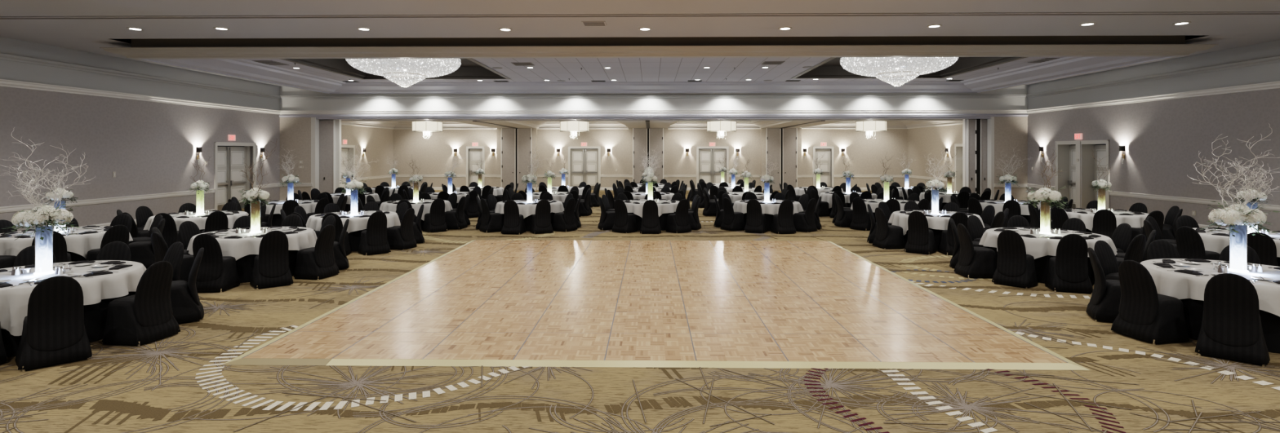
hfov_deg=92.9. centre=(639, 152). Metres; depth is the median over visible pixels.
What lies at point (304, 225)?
banquet chair
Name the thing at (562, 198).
tablecloth
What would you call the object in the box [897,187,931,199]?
tablecloth
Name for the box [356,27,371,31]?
recessed light
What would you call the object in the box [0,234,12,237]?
napkin
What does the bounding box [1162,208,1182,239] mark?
banquet chair
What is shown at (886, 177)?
flower arrangement
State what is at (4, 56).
trim
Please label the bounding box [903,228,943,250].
tablecloth
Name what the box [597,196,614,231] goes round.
banquet chair
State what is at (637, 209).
tablecloth
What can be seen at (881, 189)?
banquet chair
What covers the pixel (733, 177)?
vase
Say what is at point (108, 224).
baseboard
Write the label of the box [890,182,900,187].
banquet chair
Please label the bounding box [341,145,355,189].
door
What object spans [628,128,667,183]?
wall pier
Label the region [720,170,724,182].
vase
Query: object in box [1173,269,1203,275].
napkin
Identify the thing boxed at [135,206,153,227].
banquet chair
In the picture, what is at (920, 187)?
banquet chair
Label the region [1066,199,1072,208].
banquet chair
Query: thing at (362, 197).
banquet chair
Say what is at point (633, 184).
banquet chair
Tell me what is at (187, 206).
banquet chair
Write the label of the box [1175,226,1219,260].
banquet chair
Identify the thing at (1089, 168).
door
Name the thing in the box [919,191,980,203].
tablecloth
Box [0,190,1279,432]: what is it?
floor
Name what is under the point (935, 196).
vase
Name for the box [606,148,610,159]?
wall sconce
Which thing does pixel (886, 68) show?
crystal chandelier
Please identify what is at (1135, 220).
tablecloth
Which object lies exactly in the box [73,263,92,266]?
bread plate
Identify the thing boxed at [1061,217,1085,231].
banquet chair
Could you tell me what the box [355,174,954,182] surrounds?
trim
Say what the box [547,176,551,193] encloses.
vase
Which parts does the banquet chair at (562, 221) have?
seat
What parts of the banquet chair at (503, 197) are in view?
seat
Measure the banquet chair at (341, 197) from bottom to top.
0.920 m
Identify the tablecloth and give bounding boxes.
[0,226,133,259]
[0,260,146,336]
[0,292,135,357]
[66,251,86,262]
[143,211,248,231]
[186,226,317,260]
[235,250,298,283]
[265,200,319,214]
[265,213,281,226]
[306,211,400,233]
[330,192,380,204]
[345,204,350,211]
[348,227,387,251]
[371,186,419,196]
[379,200,453,221]
[420,219,423,230]
[429,191,479,203]
[455,186,503,195]
[494,200,564,218]
[502,212,555,231]
[532,191,568,202]
[546,186,584,195]
[622,200,679,217]
[627,212,675,231]
[631,191,674,199]
[632,187,671,192]
[636,183,664,187]
[708,186,755,194]
[713,183,740,186]
[717,191,771,203]
[733,200,803,215]
[743,213,773,231]
[794,186,843,197]
[819,191,877,208]
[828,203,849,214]
[850,199,919,212]
[888,210,984,235]
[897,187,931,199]
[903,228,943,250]
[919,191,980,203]
[967,200,1039,216]
[978,227,1117,259]
[990,247,1094,284]
[1051,209,1148,231]
[1140,258,1279,316]
[1179,298,1279,353]
[1193,227,1279,257]
[1276,257,1279,266]
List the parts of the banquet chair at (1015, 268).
seat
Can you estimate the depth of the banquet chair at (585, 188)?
23.63 m
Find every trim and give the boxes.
[0,53,1279,99]
[0,79,1279,114]
[0,183,312,213]
[99,35,1218,93]
[341,123,962,128]
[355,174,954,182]
[993,184,1279,211]
[1075,140,1080,208]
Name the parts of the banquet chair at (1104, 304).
seat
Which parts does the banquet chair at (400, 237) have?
seat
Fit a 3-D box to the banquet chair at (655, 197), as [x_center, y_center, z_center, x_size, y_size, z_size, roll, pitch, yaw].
[0.328,1.730,18.901,0.587,0.920,0.562,0,0,5]
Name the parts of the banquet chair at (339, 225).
seat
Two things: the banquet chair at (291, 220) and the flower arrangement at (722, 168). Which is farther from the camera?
the flower arrangement at (722, 168)
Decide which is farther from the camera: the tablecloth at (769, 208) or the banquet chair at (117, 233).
the tablecloth at (769, 208)
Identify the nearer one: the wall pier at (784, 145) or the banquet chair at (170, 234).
the banquet chair at (170, 234)
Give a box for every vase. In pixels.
[33,222,54,275]
[53,199,66,232]
[195,188,204,214]
[249,199,261,233]
[287,182,293,199]
[345,177,351,195]
[350,188,358,214]
[391,173,395,187]
[413,181,418,202]
[447,176,453,193]
[478,173,482,188]
[526,182,533,202]
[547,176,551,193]
[561,173,565,186]
[647,181,653,199]
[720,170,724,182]
[731,173,735,188]
[744,177,748,192]
[764,181,769,202]
[816,173,820,188]
[845,176,850,193]
[883,181,889,201]
[904,173,909,188]
[930,188,939,214]
[946,176,951,193]
[1004,182,1011,202]
[1039,200,1051,234]
[1097,187,1106,211]
[1227,224,1248,273]
[1246,200,1257,234]
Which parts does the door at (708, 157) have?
vertical rod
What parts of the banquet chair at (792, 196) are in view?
seat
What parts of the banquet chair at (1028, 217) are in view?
seat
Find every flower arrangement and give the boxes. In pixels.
[0,127,95,240]
[39,188,78,204]
[186,156,211,194]
[237,142,276,207]
[276,146,303,186]
[339,144,377,194]
[341,155,356,179]
[385,156,399,174]
[407,157,422,184]
[444,156,465,180]
[475,159,485,176]
[521,142,549,186]
[542,157,556,178]
[556,156,568,175]
[639,150,658,179]
[641,151,661,186]
[717,154,727,173]
[727,152,739,176]
[739,161,752,179]
[756,156,777,184]
[812,151,825,175]
[841,153,854,179]
[878,156,893,185]
[894,151,915,176]
[922,149,966,193]
[942,147,958,178]
[994,146,1030,186]
[1023,149,1066,209]
[1089,149,1112,191]
[1186,124,1279,236]
[1230,188,1274,206]
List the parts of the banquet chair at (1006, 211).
seat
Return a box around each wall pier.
[497,128,537,191]
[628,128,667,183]
[760,128,801,191]
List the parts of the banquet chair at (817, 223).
seat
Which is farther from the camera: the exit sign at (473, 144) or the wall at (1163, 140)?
the exit sign at (473, 144)
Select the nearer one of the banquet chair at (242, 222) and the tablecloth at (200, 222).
the banquet chair at (242, 222)
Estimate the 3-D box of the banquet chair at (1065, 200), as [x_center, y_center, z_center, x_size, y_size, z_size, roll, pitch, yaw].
[11.791,1.730,17.268,0.562,0.920,0.587,0,0,6]
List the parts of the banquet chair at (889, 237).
seat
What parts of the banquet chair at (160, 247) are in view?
seat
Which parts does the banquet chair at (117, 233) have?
seat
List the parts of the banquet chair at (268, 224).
seat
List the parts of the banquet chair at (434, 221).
seat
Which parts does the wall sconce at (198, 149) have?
lamp shade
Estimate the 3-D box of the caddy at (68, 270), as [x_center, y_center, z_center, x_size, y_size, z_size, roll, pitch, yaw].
[-6.867,1.418,7.296,0.088,0.062,0.088,0,0,-43]
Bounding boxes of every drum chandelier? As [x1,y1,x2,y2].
[411,121,442,139]
[560,120,589,139]
[706,120,736,138]
[855,120,887,139]
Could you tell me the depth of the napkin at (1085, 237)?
10.10 m
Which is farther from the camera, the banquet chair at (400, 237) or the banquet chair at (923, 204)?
the banquet chair at (923, 204)
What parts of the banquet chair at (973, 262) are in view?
seat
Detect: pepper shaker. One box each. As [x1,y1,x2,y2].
[11,266,15,275]
[54,266,58,274]
[1217,264,1222,273]
[1251,264,1257,272]
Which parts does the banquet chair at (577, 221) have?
seat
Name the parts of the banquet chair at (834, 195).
seat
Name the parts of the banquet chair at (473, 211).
seat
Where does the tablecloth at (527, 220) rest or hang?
on the floor
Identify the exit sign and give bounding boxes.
[227,134,235,141]
[342,139,346,144]
[471,142,478,146]
[820,142,826,146]
[1074,133,1082,139]
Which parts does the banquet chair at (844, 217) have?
seat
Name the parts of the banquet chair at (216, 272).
seat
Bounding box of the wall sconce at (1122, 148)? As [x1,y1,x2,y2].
[1119,145,1125,164]
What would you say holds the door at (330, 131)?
in the wall at (299, 133)
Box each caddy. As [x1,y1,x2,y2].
[20,267,31,274]
[62,266,71,273]
[240,229,246,233]
[1214,266,1224,272]
[1247,265,1257,271]
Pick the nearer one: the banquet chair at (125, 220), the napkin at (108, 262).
the napkin at (108, 262)
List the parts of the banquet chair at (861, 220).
seat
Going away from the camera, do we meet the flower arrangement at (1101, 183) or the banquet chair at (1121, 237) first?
the banquet chair at (1121, 237)
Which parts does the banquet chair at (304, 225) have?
seat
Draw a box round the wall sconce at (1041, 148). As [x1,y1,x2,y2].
[1039,146,1044,159]
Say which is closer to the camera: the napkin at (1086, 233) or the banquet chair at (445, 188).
the napkin at (1086, 233)
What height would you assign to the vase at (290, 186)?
0.600 m
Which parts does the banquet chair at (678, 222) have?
seat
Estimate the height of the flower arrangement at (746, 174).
0.803 m
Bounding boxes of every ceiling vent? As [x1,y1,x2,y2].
[252,60,288,65]
[342,80,359,82]
[511,62,533,65]
[581,21,606,25]
[687,80,702,81]
[761,61,785,64]
[785,80,800,81]
[1027,57,1059,62]
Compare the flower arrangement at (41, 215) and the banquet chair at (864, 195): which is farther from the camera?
the banquet chair at (864, 195)
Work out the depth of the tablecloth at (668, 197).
20.42 m
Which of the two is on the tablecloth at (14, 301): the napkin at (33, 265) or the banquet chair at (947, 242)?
the napkin at (33, 265)
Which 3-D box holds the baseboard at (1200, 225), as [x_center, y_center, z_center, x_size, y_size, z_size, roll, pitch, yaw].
[14.945,2.110,9.847,1.350,0.160,30.200,0,0,1]
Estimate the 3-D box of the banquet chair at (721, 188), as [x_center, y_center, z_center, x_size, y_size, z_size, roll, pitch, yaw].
[3.124,1.718,22.246,0.587,0.895,0.562,0,0,-25]
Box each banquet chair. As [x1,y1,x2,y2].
[0,219,17,233]
[0,255,16,269]
[0,324,8,364]
[13,245,56,266]
[15,275,92,373]
[31,231,71,262]
[53,217,79,228]
[86,225,129,261]
[96,241,130,261]
[101,261,180,346]
[110,213,132,234]
[116,209,143,231]
[122,212,148,238]
[128,214,163,244]
[128,218,165,269]
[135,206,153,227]
[151,226,193,256]
[151,232,193,282]
[153,213,180,248]
[163,241,183,281]
[170,248,204,323]
[177,203,195,213]
[178,221,200,249]
[192,234,239,293]
[200,211,228,233]
[221,201,238,211]
[231,196,244,212]
[231,208,262,229]
[232,216,250,229]
[244,200,269,222]
[249,231,293,289]
[260,202,266,222]
[261,204,275,227]
[280,200,298,225]
[280,208,286,221]
[280,214,302,226]
[285,193,300,200]
[291,212,319,237]
[293,205,307,224]
[293,224,339,280]
[297,190,302,199]
[302,191,311,199]
[306,198,329,218]
[311,188,320,199]
[315,192,328,199]
[316,215,335,238]
[321,213,351,255]
[323,203,340,213]
[324,191,333,203]
[333,218,349,270]
[334,186,346,193]
[336,193,344,207]
[339,195,347,211]
[347,191,365,211]
[357,211,391,256]
[358,197,363,210]
[362,186,372,193]
[362,201,379,211]
[366,195,374,203]
[374,185,389,200]
[376,186,389,202]
[376,190,389,208]
[380,182,389,186]
[386,208,417,250]
[389,193,402,201]
[395,202,408,223]
[396,200,416,222]
[397,185,408,199]
[400,182,410,186]
[403,189,408,199]
[407,187,413,199]
[413,204,424,244]
[418,192,431,199]
[420,183,427,192]
[422,198,448,233]
[424,186,435,193]
[437,191,449,200]
[442,185,447,191]
[444,196,467,230]
[447,192,457,208]
[452,183,455,191]
[452,194,470,225]
[459,185,470,191]
[467,190,479,217]
[469,182,478,186]
[472,186,481,199]
[475,196,494,229]
[477,188,493,210]
[479,198,502,233]
[480,185,493,199]
[487,194,497,211]
[495,184,511,202]
[501,200,525,235]
[505,189,511,200]
[508,187,514,199]
[511,192,524,200]
[518,191,526,199]
[529,200,553,234]
[538,182,546,186]
[538,185,547,192]
[539,191,550,199]
[540,192,552,199]
[552,198,577,232]
[557,185,568,192]
[562,190,580,217]
[563,193,573,209]
[563,195,581,228]
[569,186,578,198]
[577,184,592,207]
[577,189,591,215]
[578,182,586,186]
[580,187,592,213]
[590,183,600,206]
[591,182,598,194]
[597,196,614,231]
[601,194,614,211]
[604,188,615,201]
[607,190,614,208]
[611,199,637,233]
[612,184,617,199]
[616,186,624,195]
[617,181,624,190]
[617,193,627,200]
[622,191,633,199]
[623,179,630,185]
[624,182,631,187]
[624,186,633,192]
[630,182,637,187]
[637,186,645,192]
[640,200,661,234]
[644,192,657,199]
[653,191,661,199]
[659,178,666,183]
[660,186,670,192]
[663,182,671,188]
[665,199,691,233]
[670,185,678,194]
[671,181,676,186]
[671,192,682,201]
[675,179,679,190]
[678,191,684,199]
[680,187,685,199]
[686,189,692,208]
[688,195,698,211]
[688,196,701,230]
[689,180,698,201]
[697,184,710,207]
[700,181,706,193]
[702,187,715,211]
[702,189,718,216]
[706,182,713,191]
[709,185,718,199]
[714,195,724,227]
[715,191,733,215]
[717,186,726,195]
[719,182,728,186]
[720,197,745,231]
[721,193,732,204]
[732,186,742,192]
[737,179,743,183]
[739,182,744,187]
[742,191,751,199]
[743,199,768,234]
[744,192,757,199]
[748,182,755,188]
[753,185,761,192]
[769,191,778,199]
[770,200,796,234]
[773,192,786,199]
[781,188,786,195]
[783,182,787,191]
[785,190,789,199]
[786,184,800,202]
[793,198,817,232]
[798,194,808,210]
[801,196,822,229]
[806,186,817,196]
[808,186,813,199]
[810,189,830,216]
[820,182,827,187]
[829,191,847,217]
[831,186,841,191]
[832,193,850,223]
[834,195,853,227]
[840,182,845,191]
[849,191,860,207]
[849,197,871,231]
[850,186,861,192]
[860,191,871,199]
[866,204,891,243]
[871,184,878,194]
[872,207,905,249]
[874,182,881,188]
[875,187,883,195]
[876,191,890,199]
[878,201,892,224]
[885,199,900,215]
[889,185,902,199]
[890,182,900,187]
[890,189,894,199]
[902,186,907,199]
[903,200,919,210]
[903,211,937,255]
[907,188,919,201]
[907,193,919,201]
[912,186,921,195]
[916,182,925,188]
[917,186,924,192]
[917,199,928,209]
[924,190,942,210]
[928,199,931,210]
[938,197,942,210]
[938,212,968,255]
[942,202,959,212]
[949,217,982,268]
[950,195,968,213]
[951,193,968,210]
[954,223,996,278]
[956,191,969,208]
[959,186,971,192]
[967,215,984,241]
[968,192,981,200]
[968,198,982,216]
[980,191,990,199]
[980,204,995,226]
[982,188,991,196]
[983,208,1008,229]
[984,211,1004,231]
[991,230,1038,288]
[993,189,999,199]
[999,193,1013,199]
[1002,200,1021,227]
[1007,215,1030,227]
[1027,202,1053,226]
[1027,203,1052,228]
[1029,200,1051,221]
[1044,234,1093,294]
[1050,201,1065,208]
[1051,206,1068,229]
[1060,196,1067,208]
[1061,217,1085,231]
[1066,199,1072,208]
[1085,200,1097,208]
[1085,247,1120,322]
[1089,240,1119,301]
[1091,209,1116,238]
[1111,223,1132,253]
[1111,260,1189,345]
[1115,230,1155,262]
[1115,234,1146,267]
[1128,203,1147,213]
[1130,210,1164,241]
[1143,220,1177,249]
[1146,216,1176,244]
[1146,240,1180,260]
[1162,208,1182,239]
[1163,205,1179,227]
[1175,215,1199,230]
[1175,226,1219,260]
[1195,273,1270,367]
[1218,245,1260,264]
[1247,232,1277,266]
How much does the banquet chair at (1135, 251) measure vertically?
0.920 m
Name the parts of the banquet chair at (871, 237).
seat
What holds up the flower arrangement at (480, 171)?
in the vase at (480, 175)
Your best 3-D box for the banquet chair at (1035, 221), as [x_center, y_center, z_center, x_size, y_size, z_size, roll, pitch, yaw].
[9.893,1.730,14.985,0.546,0.920,0.573,0,0,11]
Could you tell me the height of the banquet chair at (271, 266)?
0.920 m
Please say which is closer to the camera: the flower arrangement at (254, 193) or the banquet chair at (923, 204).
the flower arrangement at (254, 193)
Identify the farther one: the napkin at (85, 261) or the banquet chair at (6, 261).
the banquet chair at (6, 261)
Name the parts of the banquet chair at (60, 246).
seat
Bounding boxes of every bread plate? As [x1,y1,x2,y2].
[21,278,44,282]
[63,273,82,277]
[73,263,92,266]
[87,268,106,271]
[91,264,109,267]
[1172,263,1191,266]
[1182,262,1200,264]
[1186,268,1202,271]
[1209,262,1229,265]
[1251,276,1273,280]
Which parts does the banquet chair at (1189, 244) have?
seat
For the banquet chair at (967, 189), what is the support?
on the floor
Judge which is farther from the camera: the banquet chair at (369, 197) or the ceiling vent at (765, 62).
the ceiling vent at (765, 62)
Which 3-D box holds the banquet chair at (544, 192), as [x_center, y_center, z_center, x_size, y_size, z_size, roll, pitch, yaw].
[-3.068,1.718,20.060,0.573,0.895,0.546,0,0,0]
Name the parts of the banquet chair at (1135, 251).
seat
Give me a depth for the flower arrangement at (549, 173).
21.20 m
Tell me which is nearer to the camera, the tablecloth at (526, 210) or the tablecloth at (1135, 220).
the tablecloth at (1135, 220)
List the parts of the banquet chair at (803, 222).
seat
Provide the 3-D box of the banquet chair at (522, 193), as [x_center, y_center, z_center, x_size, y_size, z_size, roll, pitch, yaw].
[-3.770,1.718,20.234,0.573,0.895,0.546,0,0,29]
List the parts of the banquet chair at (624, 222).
seat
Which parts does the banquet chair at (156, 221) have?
seat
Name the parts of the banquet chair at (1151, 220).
seat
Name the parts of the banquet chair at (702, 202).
seat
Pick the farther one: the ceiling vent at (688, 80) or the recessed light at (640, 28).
the ceiling vent at (688, 80)
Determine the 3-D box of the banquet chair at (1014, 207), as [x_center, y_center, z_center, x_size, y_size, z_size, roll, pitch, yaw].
[9.995,1.730,16.368,0.573,0.920,0.546,0,0,30]
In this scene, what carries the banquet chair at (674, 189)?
on the floor
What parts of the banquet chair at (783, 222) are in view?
seat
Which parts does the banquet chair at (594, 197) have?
seat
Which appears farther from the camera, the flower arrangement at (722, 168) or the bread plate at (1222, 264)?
the flower arrangement at (722, 168)
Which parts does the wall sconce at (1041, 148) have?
lamp shade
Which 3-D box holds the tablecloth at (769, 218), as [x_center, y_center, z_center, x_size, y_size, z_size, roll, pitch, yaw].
[3.688,1.823,17.685,1.720,0.715,1.720,0,0,-22]
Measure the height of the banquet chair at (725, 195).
0.920 m
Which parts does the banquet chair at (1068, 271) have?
seat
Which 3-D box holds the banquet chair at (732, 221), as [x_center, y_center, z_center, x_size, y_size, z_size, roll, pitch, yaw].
[2.612,1.730,17.101,0.546,0.920,0.573,0,0,-31]
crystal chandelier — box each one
[345,57,461,87]
[840,57,958,86]
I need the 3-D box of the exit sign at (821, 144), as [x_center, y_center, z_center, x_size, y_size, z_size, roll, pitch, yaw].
[10.440,-0.440,34.599,0.340,0.220,0.058,0,0,1]
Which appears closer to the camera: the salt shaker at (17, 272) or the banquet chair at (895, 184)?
the salt shaker at (17, 272)
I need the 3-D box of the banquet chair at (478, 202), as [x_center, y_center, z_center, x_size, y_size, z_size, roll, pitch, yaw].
[-4.406,1.730,17.436,0.556,0.920,0.576,0,0,-5]
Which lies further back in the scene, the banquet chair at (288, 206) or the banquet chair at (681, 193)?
the banquet chair at (681, 193)
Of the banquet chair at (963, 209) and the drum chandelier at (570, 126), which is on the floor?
the banquet chair at (963, 209)
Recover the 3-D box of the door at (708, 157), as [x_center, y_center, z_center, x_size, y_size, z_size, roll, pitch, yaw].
[4.143,0.935,34.832,1.840,2.510,0.285,0,0,1]
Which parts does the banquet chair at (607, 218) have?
seat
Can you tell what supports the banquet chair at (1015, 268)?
on the floor
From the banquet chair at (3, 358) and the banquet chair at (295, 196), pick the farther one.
the banquet chair at (295, 196)
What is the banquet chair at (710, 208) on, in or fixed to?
on the floor
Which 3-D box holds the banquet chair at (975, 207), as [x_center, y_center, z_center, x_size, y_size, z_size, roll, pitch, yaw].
[9.454,1.730,16.965,0.562,0.920,0.587,0,0,-24]
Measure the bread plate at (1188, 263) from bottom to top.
0.016 m
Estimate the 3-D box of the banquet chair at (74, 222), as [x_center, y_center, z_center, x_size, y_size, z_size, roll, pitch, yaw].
[-11.310,1.730,11.965,0.576,0.920,0.556,0,0,-42]
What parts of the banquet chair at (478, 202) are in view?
seat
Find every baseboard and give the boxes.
[82,208,214,226]
[418,187,871,191]
[1163,219,1225,228]
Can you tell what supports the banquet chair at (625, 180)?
on the floor
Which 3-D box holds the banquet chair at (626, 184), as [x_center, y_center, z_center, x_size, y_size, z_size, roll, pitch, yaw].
[-0.365,1.718,25.188,0.587,0.895,0.562,0,0,-39]
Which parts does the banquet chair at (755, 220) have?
seat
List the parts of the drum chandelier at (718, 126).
shade frame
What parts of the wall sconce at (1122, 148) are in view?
lamp shade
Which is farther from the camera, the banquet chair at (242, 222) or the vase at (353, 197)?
the vase at (353, 197)
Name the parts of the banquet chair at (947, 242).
seat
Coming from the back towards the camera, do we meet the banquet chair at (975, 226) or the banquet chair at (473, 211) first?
the banquet chair at (473, 211)
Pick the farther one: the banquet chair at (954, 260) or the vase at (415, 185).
the vase at (415, 185)
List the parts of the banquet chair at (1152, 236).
seat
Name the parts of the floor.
floor panel, floor panel, floor panel, floor panel, floor panel, floor panel, floor panel, floor panel, floor panel, floor panel, floor panel, floor panel, floor panel, floor panel, floor panel, floor panel, floor panel, floor panel, floor panel, floor panel, floor panel, floor panel, floor panel, floor panel, floor panel, floor panel, floor panel, floor panel, floor panel, floor panel, floor panel, floor panel, floor panel, floor panel, floor panel, floor panel, floor panel, floor panel, floor panel, floor panel, floor panel, floor panel, floor panel, floor panel, floor panel, floor panel, floor panel, floor panel, floor panel, floor panel, floor panel, floor panel, floor panel, floor panel, floor panel, floor panel, floor panel, floor panel, floor panel, floor panel, floor panel, floor panel, floor panel, floor panel, floor panel, floor panel, floor panel, floor panel, floor panel, floor panel, floor panel, floor panel, floor panel, floor panel, floor panel, floor panel, floor panel, floor panel, floor panel, floor panel, floor panel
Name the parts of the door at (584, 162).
vertical rod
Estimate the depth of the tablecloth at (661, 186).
26.49 m
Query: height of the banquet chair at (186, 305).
0.920 m
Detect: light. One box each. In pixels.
[33,271,54,275]
[126,26,143,30]
[213,26,229,30]
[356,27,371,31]
[498,27,511,31]
[638,26,651,30]
[777,26,791,30]
[926,24,942,27]
[1079,22,1096,26]
[1172,21,1191,25]
[1227,268,1248,273]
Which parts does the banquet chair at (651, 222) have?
seat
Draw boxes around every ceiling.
[0,0,1279,86]
[244,56,1066,82]
[341,120,962,128]
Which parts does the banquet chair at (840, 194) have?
seat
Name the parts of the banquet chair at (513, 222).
seat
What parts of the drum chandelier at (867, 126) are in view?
shade frame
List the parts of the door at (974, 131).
partition panel, partition panel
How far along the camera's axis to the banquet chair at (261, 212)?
13.98 m
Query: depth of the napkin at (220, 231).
11.00 m
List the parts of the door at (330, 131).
partition panel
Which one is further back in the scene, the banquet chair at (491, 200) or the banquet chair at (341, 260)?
the banquet chair at (491, 200)
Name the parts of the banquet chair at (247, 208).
seat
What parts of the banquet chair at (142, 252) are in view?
seat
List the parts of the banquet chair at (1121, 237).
seat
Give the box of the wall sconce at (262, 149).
[260,147,264,160]
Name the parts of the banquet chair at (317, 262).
seat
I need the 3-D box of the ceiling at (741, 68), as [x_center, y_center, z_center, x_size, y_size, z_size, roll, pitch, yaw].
[0.344,-3.013,20.237,24.500,0.435,8.180,0,0,1]
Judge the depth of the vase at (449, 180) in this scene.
21.21 m
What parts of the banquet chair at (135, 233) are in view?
seat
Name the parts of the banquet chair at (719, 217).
seat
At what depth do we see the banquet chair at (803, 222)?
16.68 m
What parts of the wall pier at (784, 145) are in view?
partition panel, partition panel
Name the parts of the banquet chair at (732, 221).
seat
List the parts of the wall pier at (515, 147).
partition panel, partition panel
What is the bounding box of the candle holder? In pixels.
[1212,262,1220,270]
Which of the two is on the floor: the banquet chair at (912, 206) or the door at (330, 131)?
the banquet chair at (912, 206)
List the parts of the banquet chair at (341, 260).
seat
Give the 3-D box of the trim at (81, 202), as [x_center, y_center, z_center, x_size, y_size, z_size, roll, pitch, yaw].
[-14.626,1.383,10.350,1.400,0.145,30.200,0,0,1]
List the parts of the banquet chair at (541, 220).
seat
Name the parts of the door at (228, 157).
kick plate, vertical rod, vertical rod, kick plate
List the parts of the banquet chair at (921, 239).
seat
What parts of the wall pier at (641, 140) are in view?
partition panel, partition panel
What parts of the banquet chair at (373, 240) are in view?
seat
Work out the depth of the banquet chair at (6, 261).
9.83 m
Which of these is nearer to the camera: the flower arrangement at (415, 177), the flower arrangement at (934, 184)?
the flower arrangement at (934, 184)
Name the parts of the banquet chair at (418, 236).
seat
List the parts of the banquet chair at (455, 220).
seat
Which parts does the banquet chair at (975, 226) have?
seat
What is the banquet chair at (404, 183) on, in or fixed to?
on the floor
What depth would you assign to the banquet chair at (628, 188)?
22.99 m
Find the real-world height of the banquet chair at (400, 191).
0.895 m
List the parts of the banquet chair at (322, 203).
seat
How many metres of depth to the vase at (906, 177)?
24.10 m
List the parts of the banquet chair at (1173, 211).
seat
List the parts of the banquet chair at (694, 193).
seat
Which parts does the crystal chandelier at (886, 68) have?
lamp shade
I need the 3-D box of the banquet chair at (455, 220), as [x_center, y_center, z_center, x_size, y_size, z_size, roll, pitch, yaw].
[-5.285,1.730,17.437,0.546,0.920,0.573,0,0,10]
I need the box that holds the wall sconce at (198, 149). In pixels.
[195,146,202,164]
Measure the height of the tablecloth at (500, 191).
0.497 m
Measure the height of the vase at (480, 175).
0.600 m
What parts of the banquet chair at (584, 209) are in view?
seat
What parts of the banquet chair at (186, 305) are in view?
seat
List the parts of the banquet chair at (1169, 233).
seat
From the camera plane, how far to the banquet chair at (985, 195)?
19.91 m
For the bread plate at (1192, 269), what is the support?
on the tablecloth at (1180, 286)
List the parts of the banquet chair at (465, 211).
seat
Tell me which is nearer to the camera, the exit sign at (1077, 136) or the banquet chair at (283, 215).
the banquet chair at (283, 215)
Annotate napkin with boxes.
[0,231,17,235]
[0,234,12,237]
[0,282,13,288]
[14,235,31,238]
[24,264,35,268]
[34,279,45,284]
[68,260,95,265]
[78,231,97,234]
[82,226,100,227]
[83,271,112,277]
[100,261,125,264]
[108,264,132,270]
[214,229,228,232]
[224,235,242,239]
[267,226,281,228]
[284,231,297,234]
[293,228,306,231]
[994,228,1004,231]
[1002,226,1017,229]
[1020,234,1036,238]
[1023,226,1039,229]
[1049,236,1062,239]
[1075,231,1092,234]
[1082,236,1093,239]
[1088,234,1101,238]
[1153,262,1173,268]
[1162,259,1175,263]
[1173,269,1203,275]
[1184,258,1211,262]
[1195,230,1205,232]
[1208,227,1226,230]
[1211,233,1229,236]
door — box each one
[213,142,256,210]
[319,120,341,193]
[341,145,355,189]
[466,146,484,186]
[568,146,600,190]
[696,146,728,189]
[813,146,834,187]
[954,143,962,192]
[962,119,986,196]
[1054,141,1075,208]
[1080,139,1109,209]
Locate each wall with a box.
[0,36,279,231]
[279,84,1028,201]
[341,124,393,187]
[393,120,907,187]
[907,124,962,192]
[1027,40,1279,231]
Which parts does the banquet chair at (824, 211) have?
seat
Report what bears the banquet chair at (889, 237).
on the floor
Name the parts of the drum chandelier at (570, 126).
shade frame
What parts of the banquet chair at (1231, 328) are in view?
seat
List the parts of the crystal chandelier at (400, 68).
lamp shade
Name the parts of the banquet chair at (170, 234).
seat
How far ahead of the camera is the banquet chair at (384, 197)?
20.35 m
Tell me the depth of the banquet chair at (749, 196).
19.13 m
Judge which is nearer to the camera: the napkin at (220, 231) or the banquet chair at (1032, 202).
the napkin at (220, 231)
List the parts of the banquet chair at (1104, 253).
seat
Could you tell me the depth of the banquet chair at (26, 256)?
8.16 m
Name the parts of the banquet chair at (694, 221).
seat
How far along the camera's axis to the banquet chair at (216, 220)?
13.07 m
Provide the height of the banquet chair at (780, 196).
0.920 m
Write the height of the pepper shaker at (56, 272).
0.097 m
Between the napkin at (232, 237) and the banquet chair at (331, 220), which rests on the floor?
the banquet chair at (331, 220)
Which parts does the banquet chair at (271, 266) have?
seat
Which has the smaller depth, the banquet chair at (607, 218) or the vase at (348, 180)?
the banquet chair at (607, 218)
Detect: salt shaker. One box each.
[14,266,19,275]
[57,266,62,275]
[1223,265,1228,273]
[1257,264,1262,272]
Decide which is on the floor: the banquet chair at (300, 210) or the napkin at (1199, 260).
the banquet chair at (300, 210)
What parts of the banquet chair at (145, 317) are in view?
seat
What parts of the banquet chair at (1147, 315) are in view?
seat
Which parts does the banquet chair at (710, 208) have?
seat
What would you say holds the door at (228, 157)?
in the wall at (150, 147)
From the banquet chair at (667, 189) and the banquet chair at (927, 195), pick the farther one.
the banquet chair at (667, 189)
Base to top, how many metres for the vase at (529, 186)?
0.600 m
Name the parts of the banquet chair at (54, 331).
seat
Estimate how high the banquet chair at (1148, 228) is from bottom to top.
0.920 m
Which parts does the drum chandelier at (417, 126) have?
shade frame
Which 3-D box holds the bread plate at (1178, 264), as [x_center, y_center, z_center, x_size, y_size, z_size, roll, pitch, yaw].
[6.870,1.441,7.724,0.181,0.016,0.181,0,0,30]
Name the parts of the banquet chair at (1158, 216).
seat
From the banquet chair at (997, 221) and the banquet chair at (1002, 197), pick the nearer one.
the banquet chair at (997, 221)
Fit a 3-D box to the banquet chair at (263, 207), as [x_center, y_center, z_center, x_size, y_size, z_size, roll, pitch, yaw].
[-9.660,1.730,15.176,0.573,0.920,0.546,0,0,26]
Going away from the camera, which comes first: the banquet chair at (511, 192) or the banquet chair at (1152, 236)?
the banquet chair at (1152, 236)
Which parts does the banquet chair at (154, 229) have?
seat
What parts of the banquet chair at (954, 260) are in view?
seat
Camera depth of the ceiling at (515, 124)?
31.76 m
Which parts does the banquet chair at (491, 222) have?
seat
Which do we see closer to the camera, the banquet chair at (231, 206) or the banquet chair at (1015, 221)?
the banquet chair at (1015, 221)
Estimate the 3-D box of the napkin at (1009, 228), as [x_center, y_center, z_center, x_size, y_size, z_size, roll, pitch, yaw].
[6.967,1.431,11.455,0.245,0.036,0.135,0,0,-16]

